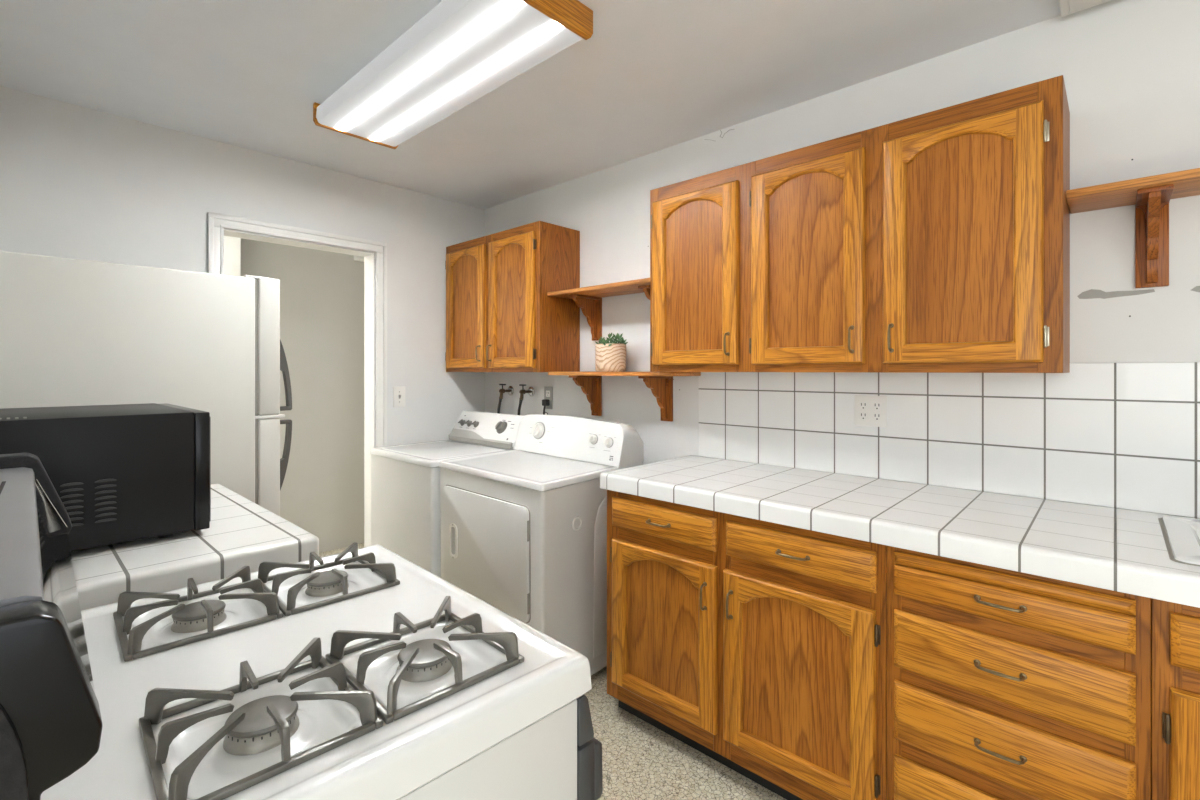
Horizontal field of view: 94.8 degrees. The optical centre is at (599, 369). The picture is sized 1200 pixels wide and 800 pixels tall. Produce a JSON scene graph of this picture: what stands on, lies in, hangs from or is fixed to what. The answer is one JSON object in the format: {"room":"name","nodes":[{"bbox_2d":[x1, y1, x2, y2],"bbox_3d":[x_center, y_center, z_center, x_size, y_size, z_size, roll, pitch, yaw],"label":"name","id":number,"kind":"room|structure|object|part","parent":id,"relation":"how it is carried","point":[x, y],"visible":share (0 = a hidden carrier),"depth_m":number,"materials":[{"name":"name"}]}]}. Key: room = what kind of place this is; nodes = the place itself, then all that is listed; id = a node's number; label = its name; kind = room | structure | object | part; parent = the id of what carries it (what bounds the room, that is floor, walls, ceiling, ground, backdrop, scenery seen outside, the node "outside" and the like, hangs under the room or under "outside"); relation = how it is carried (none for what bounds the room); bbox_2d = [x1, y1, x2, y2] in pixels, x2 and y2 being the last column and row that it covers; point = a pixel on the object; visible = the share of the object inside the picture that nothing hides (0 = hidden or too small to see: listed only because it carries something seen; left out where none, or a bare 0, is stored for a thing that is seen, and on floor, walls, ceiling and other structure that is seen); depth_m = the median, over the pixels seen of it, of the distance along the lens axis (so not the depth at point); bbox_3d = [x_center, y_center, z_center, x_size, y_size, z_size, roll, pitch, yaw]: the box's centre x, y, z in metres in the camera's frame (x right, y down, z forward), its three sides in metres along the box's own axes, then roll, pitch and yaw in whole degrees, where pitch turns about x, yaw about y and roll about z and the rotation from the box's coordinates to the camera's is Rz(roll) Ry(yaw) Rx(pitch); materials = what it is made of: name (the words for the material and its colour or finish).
{"room":"kitchen","nodes":[
{"label":"kitchen","id":0,"kind":"room"},
{"bbox_2d":[224,236,240,276],"bbox_3d":[-3.058,0.133,2.862,0.230,2.445,2.005,0,0,43],"label":"wall","id":1,"kind":"structure","parent":0,"point":[232,245],"depth_m":3.48,"materials":[{"name":"paint"}]},
{"bbox_2d":[0,86,484,445],"bbox_3d":[-2.461,0.133,2.028,0.120,2.445,4.800,0,0,43],"label":"wall","id":2,"kind":"structure","parent":0,"point":[77,182],"depth_m":2.58,"materials":[{"name":"paint"}]},
{"bbox_2d":[208,212,386,447],"bbox_3d":[-1.544,0.307,2.909,0.020,2.095,0.868,0,0,43],"label":"trim","id":3,"kind":"structure","parent":2,"relation":"attached to","point":[217,223],"depth_m":3.09,"materials":[{"name":"paint"}]},
{"bbox_2d":[224,229,374,546],"bbox_3d":[-1.596,0.337,2.957,0.128,2.036,0.750,0,0,43],"label":"door frame","id":4,"kind":"structure","parent":2,"relation":"in","point":[369,257],"depth_m":3.21,"materials":[{"name":"paint"}]},
{"bbox_2d":[393,386,404,406],"bbox_3d":[-1.193,0.160,3.288,0.017,0.122,0.076,0,0,43],"label":"light switch","id":5,"kind":"object","parent":2,"relation":"attached to","point":[398,392],"visible":1,"depth_m":3.28,"materials":[{"name":"white plastic"}]},
{"bbox_2d":[241,238,363,552],"bbox_3d":[-3.017,0.133,3.162,0.120,2.445,5.700,0,0,43],"label":"wall","id":6,"kind":"structure","parent":0,"point":[322,292],"depth_m":4.10,"materials":[{"name":"paint"}]},
{"bbox_2d":[354,255,363,261],"bbox_3d":[-1.853,-0.887,4.285,0.050,0.085,0.100,0,0,43],"label":"door chime","id":7,"kind":"object","parent":6,"relation":"attached to","point":[356,258],"visible":0.27,"depth_m":4.25,"materials":[{"name":"white plastic"}]},
{"bbox_2d":[0,0,1060,208],"bbox_3d":[-0.840,-1.130,0.599,7.000,0.080,4.920,0,0,43],"label":"ceiling","id":8,"kind":"structure","parent":0,"point":[651,76],"depth_m":1.98,"materials":[{"name":"paint"}]},
{"bbox_2d":[313,0,592,148],"bbox_3d":[-0.597,-1.046,1.965,1.242,0.086,0.360,0,0,43],"label":"ceiling light","id":9,"kind":"object","parent":8,"relation":"attached to","point":[459,52],"visible":1,"depth_m":1.81,"materials":[{"name":"translucent white plastic"},{"name":"oak"}]},
{"bbox_2d":[1059,0,1110,16],"bbox_3d":[1.636,-1.074,1.308,0.845,0.032,0.195,0,0,43],"label":"recessed light","id":10,"kind":"object","parent":8,"relation":"in","point":[1067,7],"visible":1,"depth_m":1.60,"materials":[{"name":"paint"}]},
{"bbox_2d":[319,543,786,799],"bbox_3d":[-0.840,1.395,0.599,7.000,0.080,4.920,0,0,43],"label":"floor","id":11,"kind":"structure","parent":0,"point":[641,761],"depth_m":1.89,"materials":[{"name":"plastic"}]},
{"bbox_2d":[0,251,291,515],"bbox_3d":[-1.748,0.502,2.100,0.755,1.706,0.847,0,0,43],"label":"refrigerator","id":12,"kind":"object","parent":11,"relation":"on","point":[74,332],"visible":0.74,"depth_m":1.84,"materials":[{"name":"paint"}]},
{"bbox_3d":[-1.523,-0.088,2.341,0.755,0.519,0.074,0,0,43],"label":"freezer door","id":13,"kind":"part","parent":12,"relation":"part of","materials":[{"name":"paint"}]},
{"bbox_3d":[-1.523,0.732,2.341,0.755,1.097,0.074,0,0,43],"label":"door","id":14,"kind":"part","parent":12,"relation":"part of","materials":[{"name":"paint"}]},
{"bbox_3d":[-1.249,0.007,2.174,0.034,0.304,0.058,0,0,43],"label":"handle","id":15,"kind":"part","parent":12,"relation":"part of","materials":[{"name":"grey plastic"}]},
{"bbox_3d":[-1.249,0.345,2.174,0.034,0.299,0.058,0,0,43],"label":"handle","id":16,"kind":"part","parent":12,"relation":"part of","materials":[{"name":"grey plastic"}]},
{"bbox_2d":[0,453,602,799],"bbox_3d":[-0.521,0.750,0.883,0.734,1.210,0.809,0,0,-45],"label":"gas range","id":17,"kind":"object","parent":11,"relation":"on","point":[365,673],"visible":1,"depth_m":0.74,"materials":[{"name":"white metal"}]},
{"bbox_3d":[-0.719,0.445,0.991,0.082,0.021,0.082,0,0,-45],"label":"burner","id":18,"kind":"part","parent":17,"relation":"part of","materials":[{"name":"metal"}]},
{"bbox_3d":[-0.421,0.445,0.689,0.082,0.021,0.082,0,0,-45],"label":"burner","id":19,"kind":"part","parent":17,"relation":"part of","materials":[{"name":"metal"}]},
{"bbox_2d":[40,545,591,799],"bbox_3d":[-0.498,0.465,0.911,0.604,0.056,0.777,0,0,-45],"label":"cooktop","id":20,"kind":"object","parent":17,"relation":"in","point":[440,722],"depth_m":0.78,"materials":[{"name":"white metal"}]},
{"bbox_3d":[-0.565,0.445,1.143,0.082,0.021,0.082,0,0,-45],"label":"burner","id":21,"kind":"part","parent":17,"relation":"part of","materials":[{"name":"metal"}]},
{"bbox_3d":[-0.267,0.445,0.841,0.082,0.021,0.082,0,0,-45],"label":"burner","id":22,"kind":"part","parent":17,"relation":"part of","materials":[{"name":"metal"}]},
{"bbox_3d":[-0.288,0.534,1.118,0.031,0.073,0.764,0,0,-45],"label":"control panel","id":23,"kind":"part","parent":17,"relation":"part of","materials":[{"name":"black metal"}]},
{"bbox_3d":[-0.286,0.836,1.120,0.035,0.518,0.764,0,0,-45],"label":"oven door","id":24,"kind":"part","parent":17,"relation":"part of","materials":[{"name":"metal"}]},
{"bbox_3d":[-0.270,0.627,1.136,0.020,0.091,0.764,0,0,-45],"label":"handle","id":25,"kind":"part","parent":17,"relation":"part of","materials":[{"name":"black plastic"}]},
{"bbox_2d":[370,410,523,577],"bbox_3d":[-0.828,0.808,3.151,0.672,1.093,0.690,0,0,43],"label":"washing machine","id":26,"kind":"object","parent":11,"relation":"on","point":[405,479],"visible":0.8,"depth_m":2.93,"materials":[{"name":"white paint"}]},
{"bbox_3d":[-0.828,0.457,3.151,0.672,0.032,0.690,0,0,43],"label":"lid","id":27,"kind":"part","parent":26,"relation":"part of","materials":[{"name":"white metal"}]},
{"bbox_3d":[-0.867,0.330,3.474,0.041,0.045,0.040,0,0,30],"label":"knob","id":28,"kind":"part","parent":26,"relation":"part of","materials":[{"name":"grey plastic"}]},
{"bbox_3d":[-0.813,0.330,3.424,0.041,0.045,0.040,0,0,30],"label":"knob","id":29,"kind":"part","parent":26,"relation":"part of","materials":[{"name":"grey plastic"}]},
{"bbox_3d":[-0.760,0.330,3.374,0.041,0.045,0.040,0,0,30],"label":"knob","id":30,"kind":"part","parent":26,"relation":"part of","materials":[{"name":"grey plastic"}]},
{"bbox_3d":[-0.575,0.332,3.200,0.080,0.072,0.063,0,0,43],"label":"knob","id":31,"kind":"part","parent":26,"relation":"part of","materials":[{"name":"grey plastic"}]},
{"bbox_2d":[439,414,643,674],"bbox_3d":[-0.288,0.795,2.654,0.746,1.116,0.672,1,2,42],"label":"dryer","id":32,"kind":"object","parent":11,"relation":"on","point":[524,527],"visible":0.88,"depth_m":2.38,"materials":[{"name":"white paint"}]},
{"bbox_3d":[-0.680,0.792,2.556,0.062,0.162,0.005,1,2,42],"label":"handle","id":33,"kind":"part","parent":32,"relation":"part of","materials":[{"name":"white plastic"}]},
{"bbox_3d":[-0.513,0.784,2.419,0.606,0.471,0.012,1,2,42],"label":"door","id":34,"kind":"part","parent":32,"relation":"part of","materials":[{"name":"white paint"}]},
{"bbox_3d":[-0.329,0.319,2.898,0.094,0.091,0.049,1,2,42],"label":"knob","id":35,"kind":"part","parent":32,"relation":"part of","materials":[{"name":"white plastic"}]},
{"bbox_3d":[-0.285,0.451,2.651,0.744,0.026,0.660,1,2,42],"label":"panel","id":36,"kind":"part","parent":32,"relation":"part of","materials":[{"name":"white metal"}]},
{"bbox_3d":[-0.035,0.333,2.634,0.049,0.048,0.037,1,2,42],"label":"knob","id":37,"kind":"part","parent":32,"relation":"part of","materials":[{"name":"white plastic"}]},
{"bbox_3d":[0.036,0.339,2.569,0.049,0.048,0.037,1,2,42],"label":"knob","id":38,"kind":"part","parent":32,"relation":"part of","materials":[{"name":"white plastic"}]},
{"bbox_2d":[607,490,886,799],"bbox_3d":[0.583,0.909,2.025,1.012,0.891,0.650,0,0,43],"label":"base cabinet","id":39,"kind":"object","parent":11,"relation":"on","point":[759,647],"visible":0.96,"depth_m":1.74,"materials":[{"name":"brown wood"}]},
{"bbox_3d":[0.200,0.546,1.958,0.103,0.015,0.031,0,0,43],"label":"handle","id":40,"kind":"part","parent":39,"relation":"part of","materials":[{"name":"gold metal"}]},
{"bbox_3d":[0.214,0.546,1.980,0.458,0.111,0.020,0,0,43],"label":"drawer","id":41,"kind":"part","parent":39,"relation":"part of","materials":[{"name":"brown wood"}]},
{"bbox_3d":[0.216,0.928,1.978,0.457,0.554,0.020,0,0,43],"label":"door","id":42,"kind":"part","parent":39,"relation":"part of","materials":[{"name":"brown wood"}]},
{"bbox_3d":[0.340,0.753,1.828,0.015,0.095,0.031,0,0,43],"label":"handle","id":43,"kind":"part","parent":39,"relation":"part of","materials":[{"name":"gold metal"}]},
{"bbox_3d":[0.411,0.753,1.762,0.015,0.095,0.031,0,0,43],"label":"handle","id":44,"kind":"part","parent":39,"relation":"part of","materials":[{"name":"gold metal"}]},
{"bbox_3d":[0.561,0.546,1.622,0.103,0.015,0.031,0,0,43],"label":"handle","id":45,"kind":"part","parent":39,"relation":"part of","materials":[{"name":"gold metal"}]},
{"bbox_3d":[0.573,0.928,1.645,0.460,0.554,0.020,0,0,43],"label":"door","id":46,"kind":"part","parent":39,"relation":"part of","materials":[{"name":"brown wood"}]},
{"bbox_3d":[0.577,0.546,1.642,0.456,0.111,0.020,0,0,43],"label":"drawer","id":47,"kind":"part","parent":39,"relation":"part of","materials":[{"name":"brown wood"}]},
{"bbox_2d":[887,546,1150,799],"bbox_3d":[1.137,0.909,1.508,0.502,0.891,0.650,0,0,43],"label":"base cabinet","id":48,"kind":"object","parent":11,"relation":"on","point":[1003,684],"visible":0.91,"depth_m":1.28,"materials":[{"name":"brown wood"}]},
{"bbox_3d":[0.943,1.091,1.300,0.458,0.148,0.020,0,0,43],"label":"drawer","id":49,"kind":"part","parent":48,"relation":"part of","materials":[{"name":"brown wood"}]},
{"bbox_3d":[0.926,0.889,1.282,0.103,0.015,0.031,0,0,43],"label":"handle","id":50,"kind":"part","parent":48,"relation":"part of","materials":[{"name":"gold metal"}]},
{"bbox_3d":[0.926,0.701,1.282,0.103,0.015,0.031,0,0,43],"label":"handle","id":51,"kind":"part","parent":48,"relation":"part of","materials":[{"name":"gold metal"}]},
{"bbox_3d":[0.926,0.545,1.282,0.103,0.015,0.031,0,0,43],"label":"handle","id":52,"kind":"part","parent":48,"relation":"part of","materials":[{"name":"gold metal"}]},
{"bbox_3d":[0.943,0.895,1.300,0.458,0.151,0.020,0,0,43],"label":"drawer","id":53,"kind":"part","parent":48,"relation":"part of","materials":[{"name":"brown wood"}]},
{"bbox_3d":[0.943,0.707,1.300,0.458,0.148,0.020,0,0,43],"label":"drawer","id":54,"kind":"part","parent":48,"relation":"part of","materials":[{"name":"brown wood"}]},
{"bbox_3d":[0.943,0.551,1.300,0.458,0.079,0.020,0,0,43],"label":"drawer","id":55,"kind":"part","parent":48,"relation":"part of","materials":[{"name":"brown wood"}]},
{"bbox_2d":[1151,598,1199,799],"bbox_3d":[1.688,0.909,0.994,1.001,0.891,0.650,0,0,43],"label":"base cabinet","id":56,"kind":"object","parent":11,"relation":"on","point":[1175,627],"visible":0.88,"depth_m":1.10,"materials":[{"name":"brown wood"}]},
{"bbox_2d":[600,455,1199,607],"bbox_3d":[1.143,0.431,1.518,2.553,0.059,0.630,0,0,43],"label":"countertop","id":57,"kind":"structure","parent":56,"relation":"on","point":[1115,549],"depth_m":1.52,"materials":[{"name":"tile"}]},
{"bbox_2d":[1158,516,1199,566],"bbox_3d":[1.653,0.485,1.061,0.800,0.184,0.486,0,0,43],"label":"sink","id":58,"kind":"object","parent":57,"relation":"in","point":[1181,535],"visible":1,"depth_m":1.30,"materials":[{"name":"white ceramic"}]},
{"bbox_3d":[1.304,0.923,0.963,0.430,0.564,0.020,0,0,43],"label":"door","id":59,"kind":"part","parent":56,"relation":"part of","materials":[{"name":"brown wood"}]},
{"bbox_3d":[-1.229,0.910,1.425,0.886,0.891,0.614,0,0,43],"label":"base cabinet","id":60,"kind":"object","parent":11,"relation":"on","visible":0},
{"bbox_2d":[70,484,318,610],"bbox_3d":[-1.223,0.432,1.423,0.916,0.061,0.621,0,0,43],"label":"countertop","id":61,"kind":"structure","parent":60,"relation":"on","point":[241,532],"depth_m":1.23,"materials":[{"name":"tile"}]},
{"bbox_2d":[0,403,210,550],"bbox_3d":[-1.286,0.251,1.380,0.518,0.302,0.424,0,0,43],"label":"microwave oven","id":62,"kind":"object","parent":61,"relation":"on","point":[120,473],"visible":0.66,"depth_m":1.25,"materials":[{"name":"black paint"}]},
{"bbox_3d":[-1.157,0.246,1.520,0.517,0.286,0.030,0,0,43],"label":"frame","id":63,"kind":"part","parent":62,"relation":"part of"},
{"bbox_3d":[-1.008,0.245,1.405,0.120,0.260,0.004,0,0,43],"label":"control panel","id":64,"kind":"part","parent":62,"relation":"part of","materials":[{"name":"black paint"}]},
{"bbox_2d":[485,0,1199,464],"bbox_3d":[1.264,0.133,1.917,5.720,2.445,0.122,0,0,43],"label":"wall","id":65,"kind":"structure","parent":0,"point":[1130,69],"depth_m":1.74,"materials":[{"name":"paint"}]},
{"bbox_2d":[499,384,513,398],"bbox_3d":[-0.604,0.135,3.517,0.064,0.095,0.089,0,0,43],"label":"water valve","id":66,"kind":"object","parent":65,"relation":"attached to","point":[510,390],"visible":1,"depth_m":3.51,"materials":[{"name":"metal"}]},
{"bbox_2d":[497,398,501,413],"bbox_3d":[-0.634,0.389,3.498,0.033,0.432,0.028,0,0,43],"label":"hose","id":67,"kind":"object","parent":66,"relation":"attached to","point":[500,400],"visible":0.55,"depth_m":3.49,"materials":[{"name":"black rubber"}]},
{"bbox_2d":[445,221,579,371],"bbox_3d":[-0.566,-0.387,3.300,0.909,0.797,0.350,0,0,43],"label":"upper cabinet","id":68,"kind":"object","parent":65,"relation":"attached to","point":[501,316],"visible":1,"depth_m":3.07,"materials":[{"name":"brown wood"}]},
{"bbox_3d":[-0.821,-0.373,3.356,0.408,0.724,0.020,0,0,43],"label":"door","id":69,"kind":"part","parent":68,"relation":"part of","materials":[{"name":"brown wood"}]},
{"bbox_3d":[-0.714,-0.097,3.220,0.015,0.100,0.031,0,0,43],"label":"handle","id":70,"kind":"part","parent":68,"relation":"part of","materials":[{"name":"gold metal"}]},
{"bbox_3d":[-0.635,-0.097,3.147,0.015,0.100,0.031,0,0,43],"label":"handle","id":71,"kind":"part","parent":68,"relation":"part of","materials":[{"name":"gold metal"}]},
{"bbox_3d":[-0.495,-0.373,3.051,0.394,0.724,0.020,0,0,43],"label":"door","id":72,"kind":"part","parent":68,"relation":"part of","materials":[{"name":"brown wood"}]},
{"bbox_3d":[-0.215,-0.387,3.022,0.016,0.797,0.280,0,0,43],"label":"panel","id":73,"kind":"part","parent":68,"relation":"part of","materials":[{"name":"brown wood"}]},
{"bbox_2d":[519,384,534,399],"bbox_3d":[-0.454,0.135,3.378,0.064,0.095,0.089,0,0,43],"label":"water valve","id":74,"kind":"object","parent":65,"relation":"attached to","point":[530,391],"visible":1,"depth_m":3.36,"materials":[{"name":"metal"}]},
{"bbox_2d":[517,399,522,414],"bbox_3d":[-0.485,0.389,3.359,0.033,0.432,0.028,0,0,43],"label":"hose","id":75,"kind":"object","parent":74,"relation":"attached to","point":[520,401],"visible":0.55,"depth_m":3.35,"materials":[{"name":"black rubber"}]},
{"bbox_2d":[542,399,549,414],"bbox_3d":[-0.323,0.515,3.272,0.055,0.680,0.048,0,0,43],"label":"plug","id":76,"kind":"object","parent":65,"relation":"attached to","point":[545,402],"visible":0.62,"depth_m":3.27,"materials":[{"name":"black plastic"}]},
{"bbox_2d":[544,386,552,408],"bbox_3d":[-0.309,0.166,3.297,0.072,0.134,0.008,0,0,43],"label":"wall outlet","id":77,"kind":"object","parent":65,"relation":"attached to","point":[548,391],"visible":0.89,"depth_m":3.29,"materials":[{"name":"grey plastic"}]},
{"bbox_2d":[547,278,649,340],"bbox_3d":[0.070,-0.287,2.779,0.728,0.252,0.250,0,0,43],"label":"wall shelf","id":78,"kind":"object","parent":65,"relation":"attached to","point":[589,299],"visible":0.57,"depth_m":2.88,"materials":[{"name":"brown wood"}]},
{"bbox_3d":[-0.082,-0.368,2.950,0.066,0.050,0.174,0,0,43],"label":"plate","id":79,"kind":"part","parent":78,"relation":"part of","materials":[{"name":"brown wood"}]},
{"bbox_3d":[-0.017,-0.278,3.020,0.066,0.232,0.016,0,0,43],"label":"plate","id":80,"kind":"part","parent":78,"relation":"part of","materials":[{"name":"brown wood"}]},
{"bbox_3d":[0.261,-0.368,2.631,0.066,0.050,0.174,0,0,43],"label":"plate","id":81,"kind":"part","parent":78,"relation":"part of","materials":[{"name":"brown wood"}]},
{"bbox_2d":[548,372,700,421],"bbox_3d":[0.098,0.129,2.756,0.800,0.241,0.244,0,0,43],"label":"wall shelf","id":82,"kind":"object","parent":65,"relation":"attached to","point":[660,384],"visible":1,"depth_m":2.68,"materials":[{"name":"brown wood"}]},
{"bbox_3d":[-0.083,0.053,2.952,0.066,0.050,0.174,0,0,43],"label":"plate","id":83,"kind":"part","parent":82,"relation":"part of","materials":[{"name":"brown wood"}]},
{"bbox_3d":[-0.019,0.139,3.021,0.066,0.222,0.016,0,0,43],"label":"plate","id":84,"kind":"part","parent":82,"relation":"part of","materials":[{"name":"brown wood"}]},
{"bbox_2d":[595,333,627,371],"bbox_3d":[0.050,-0.092,2.792,0.157,0.201,0.176,0,0,-32],"label":"potted plant","id":85,"kind":"object","parent":82,"relation":"on","point":[609,356],"visible":1,"depth_m":2.73,"materials":[{"name":"brown wood"}]},
{"bbox_3d":[0.054,-0.061,2.787,0.156,0.139,0.156,0,0,43],"label":"pot","id":86,"kind":"part","parent":85,"relation":"part of","materials":[{"name":"brown wood"}]},
{"bbox_3d":[0.262,0.053,2.630,0.066,0.050,0.174,0,0,43],"label":"plate","id":87,"kind":"part","parent":82,"relation":"part of","materials":[{"name":"brown wood"}]},
{"bbox_3d":[0.327,0.139,2.699,0.066,0.222,0.016,0,0,43],"label":"plate","id":88,"kind":"part","parent":82,"relation":"part of","materials":[{"name":"brown wood"}]},
{"bbox_2d":[650,75,1069,372],"bbox_3d":[0.806,-0.387,2.022,1.379,0.790,0.350,0,0,43],"label":"upper cabinet","id":89,"kind":"object","parent":65,"relation":"attached to","point":[937,241],"visible":1,"depth_m":1.75,"materials":[{"name":"brown wood"}]},
{"bbox_3d":[0.376,-0.372,2.239,0.405,0.702,0.020,0,0,43],"label":"door","id":90,"kind":"part","parent":89,"relation":"part of","materials":[{"name":"brown wood"}]},
{"bbox_3d":[0.481,-0.100,2.107,0.015,0.093,0.031,0,0,43],"label":"handle","id":91,"kind":"part","parent":89,"relation":"part of","materials":[{"name":"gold metal"}]},
{"bbox_3d":[0.712,-0.372,1.926,0.398,0.702,0.020,0,0,43],"label":"door","id":92,"kind":"part","parent":89,"relation":"part of","materials":[{"name":"brown wood"}]},
{"bbox_3d":[0.814,-0.100,1.796,0.015,0.093,0.031,0,0,43],"label":"handle","id":93,"kind":"part","parent":89,"relation":"part of","materials":[{"name":"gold metal"}]},
{"bbox_3d":[0.901,-0.100,1.715,0.015,0.093,0.031,0,0,43],"label":"handle","id":94,"kind":"part","parent":89,"relation":"part of","materials":[{"name":"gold metal"}]},
{"bbox_3d":[1.044,-0.372,1.616,0.398,0.702,0.020,0,0,43],"label":"door","id":95,"kind":"part","parent":89,"relation":"part of","materials":[{"name":"brown wood"}]},
{"bbox_3d":[1.328,-0.387,1.582,0.016,0.790,0.280,0,0,43],"label":"panel","id":96,"kind":"part","parent":89,"relation":"part of","materials":[{"name":"brown wood"}]},
{"bbox_2d":[699,362,1199,517],"bbox_3d":[1.375,0.190,1.727,2.498,0.422,0.008,0,0,43],"label":"backsplash","id":97,"kind":"structure","parent":65,"relation":"attached to","point":[1114,435],"depth_m":1.81,"materials":[{"name":"tile"}]},
{"bbox_2d":[855,395,886,426],"bbox_3d":[1.008,0.153,2.057,0.114,0.114,0.009,0,0,43],"label":"wall outlet","id":98,"kind":"object","parent":97,"relation":"attached to","point":[869,410],"visible":1,"depth_m":2.05,"materials":[{"name":"white plastic"}]},
{"bbox_2d":[859,411,867,419],"bbox_3d":[0.989,0.172,2.072,0.034,0.034,0.003,0,0,43],"label":"socket","id":99,"kind":"object","parent":98,"relation":"attached to","point":[863,415],"depth_m":2.07,"materials":[{"name":"white plastic"}]},
{"bbox_2d":[859,401,867,409],"bbox_3d":[0.989,0.133,2.072,0.034,0.034,0.003,0,0,43],"label":"socket","id":100,"kind":"object","parent":98,"relation":"attached to","point":[863,405],"depth_m":2.07,"materials":[{"name":"white plastic"}]},
{"bbox_2d":[872,412,881,420],"bbox_3d":[1.024,0.172,2.039,0.034,0.034,0.003,0,0,43],"label":"socket","id":101,"kind":"object","parent":98,"relation":"attached to","point":[876,416],"depth_m":2.04,"materials":[{"name":"white plastic"}]},
{"bbox_2d":[872,401,881,410],"bbox_3d":[1.024,0.133,2.039,0.034,0.034,0.003,0,0,43],"label":"socket","id":102,"kind":"object","parent":98,"relation":"attached to","point":[876,405],"depth_m":2.04,"materials":[{"name":"white plastic"}]},
{"bbox_2d":[1066,168,1199,287],"bbox_3d":[1.770,-0.365,1.217,1.126,0.262,0.214,0,0,43],"label":"wall shelf","id":103,"kind":"object","parent":65,"relation":"attached to","point":[1151,196],"visible":1,"depth_m":1.51,"materials":[{"name":"brown wood"}]},
{"bbox_3d":[1.554,-0.353,1.554,0.067,0.240,0.016,0,0,43],"label":"plate","id":104,"kind":"part","parent":103,"relation":"part of","materials":[{"name":"brown wood"}]},
{"bbox_3d":[1.491,-0.449,1.487,0.067,0.050,0.169,0,0,43],"label":"plate","id":105,"kind":"part","parent":103,"relation":"part of","materials":[{"name":"brown wood"}]}
]}

